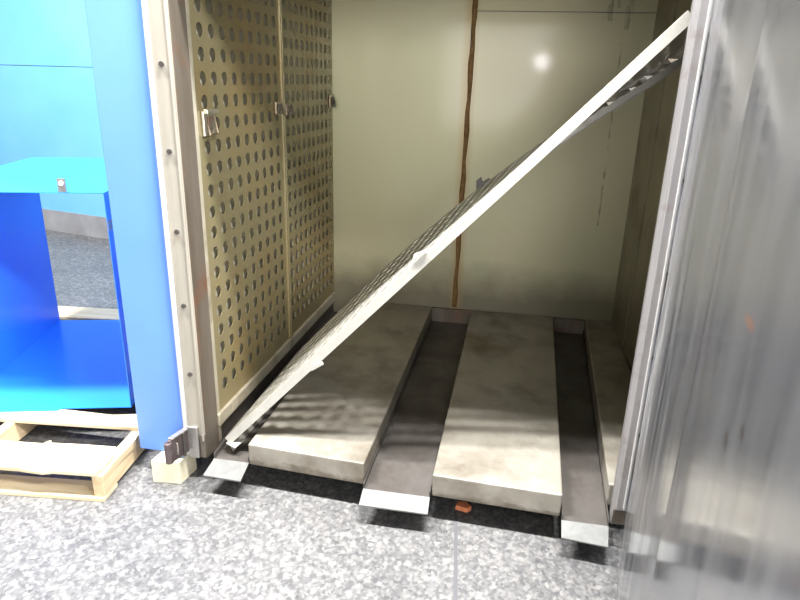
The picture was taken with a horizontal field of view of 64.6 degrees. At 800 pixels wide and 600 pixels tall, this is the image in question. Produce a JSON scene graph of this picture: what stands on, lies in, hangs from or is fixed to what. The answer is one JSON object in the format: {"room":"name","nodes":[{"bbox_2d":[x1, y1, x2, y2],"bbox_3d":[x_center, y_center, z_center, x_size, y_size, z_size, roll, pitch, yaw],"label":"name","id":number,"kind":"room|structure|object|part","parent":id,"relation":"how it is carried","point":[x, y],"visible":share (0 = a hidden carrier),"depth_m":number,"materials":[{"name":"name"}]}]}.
{"room":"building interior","nodes":[
{"label":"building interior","id":0,"kind":"room"},
{"bbox_2d":[0,0,105,216],"bbox_3d":[-2.987,-2.632,5.456,10.276,4.200,0.150,9,21,21],"label":"wall","id":1,"kind":"structure","parent":0,"point":[46,111],"depth_m":5.70,"materials":[{"name":"teal paint"}]},
{"bbox_2d":[42,209,108,238],"bbox_3d":[-3.053,-0.722,6.043,10.245,0.205,0.012,9,21,21],"label":"baseboard","id":2,"kind":"structure","parent":1,"relation":"attached to","point":[60,221],"depth_m":6.05,"materials":[{"name":"grey paint"}]},
{"bbox_2d":[0,230,623,599],"bbox_3d":[-1.663,0.637,2.678,14.000,0.060,14.000,5,20,9],"label":"floor","id":3,"kind":"structure","parent":0,"point":[270,534],"depth_m":2.16,"materials":[{"name":"grey concrete"}]},
{"bbox_2d":[0,306,144,501],"bbox_3d":[-1.613,0.383,3.123,1.205,0.126,1.674,3,19,4],"label":"wooden pallet","id":4,"kind":"object","parent":3,"relation":"on","point":[106,465],"visible":0.41,"depth_m":2.42,"materials":[{"name":"brown wood"}]},
{"bbox_2d":[0,157,134,411],"bbox_3d":[-1.548,-0.167,3.024,0.718,0.980,1.068,0,19,-5],"label":"base cabinet","id":5,"kind":"object","parent":4,"relation":"on","point":[48,362],"visible":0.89,"depth_m":3.09,"materials":[{"name":"metal"}]},
{"bbox_2d":[151,451,196,483],"bbox_3d":[-0.883,0.645,2.478,0.123,0.097,0.116,5,20,9],"label":"wood block","id":6,"kind":"object","parent":3,"relation":"on","point":[177,472],"visible":0.76,"depth_m":2.44,"materials":[{"name":"beige wood"}]},
{"bbox_2d":[84,0,799,599],"bbox_3d":[0.080,-0.437,2.037,2.145,2.480,3.498,5,20,9],"label":"oven","id":7,"kind":"object","parent":3,"relation":"on","point":[619,329],"depth_m":2.48,"materials":[{"name":"grey metal"}]},
{"bbox_3d":[-0.885,-0.542,2.112,0.204,2.382,0.065,5,20,9],"label":"post","id":8,"kind":"part","parent":7,"relation":"part of","materials":[{"name":"blue metal"}]},
{"bbox_3d":[-0.661,-0.617,2.211,0.005,0.042,0.034,5,20,9],"label":"latch plate","id":9,"kind":"part","parent":7,"relation":"part of","materials":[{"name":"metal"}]},
{"bbox_3d":[-0.614,-0.639,2.538,0.002,2.025,0.769,5,20,10],"label":"perforated door","id":10,"kind":"part","parent":7,"relation":"part of","materials":[{"name":"metal"}]},
{"bbox_3d":[-0.567,0.225,3.228,0.022,0.054,1.569,5,20,10],"label":"panel rail","id":11,"kind":"part","parent":7,"relation":"part of","materials":[{"name":"grey metal"}]},
{"bbox_3d":[-0.459,-0.889,3.262,0.002,2.025,0.750,5,20,10],"label":"perforated door","id":12,"kind":"part","parent":7,"relation":"part of","materials":[{"name":"metal"}]},
{"bbox_3d":[0.230,-0.219,2.454,1.690,1.589,0.859,5,20,9],"label":"perforated panel","id":13,"kind":"part","parent":7,"relation":"part of","materials":[{"name":"beige metal"}]},
{"bbox_3d":[0.382,-1.042,3.640,2.105,2.382,0.020,5,20,9],"label":"panel","id":14,"kind":"part","parent":7,"relation":"part of","materials":[{"name":"beige metal"}]},
{"bbox_2d":[453,515,457,599],"bbox_3d":[0.172,0.906,1.962,0.014,0.001,0.734,3,19,4],"label":"joint","id":15,"kind":"object","parent":3,"relation":"on","point":[455,584],"depth_m":2.10,"materials":[{"name":"grey"}]},
{"bbox_2d":[455,501,470,512],"bbox_3d":[0.237,0.765,2.347,0.057,0.016,0.042,10,21,23],"label":"scrap","id":16,"kind":"object","parent":3,"relation":"on","point":[461,506],"visible":1,"depth_m":2.33,"materials":[{"name":"orange"}]}
]}

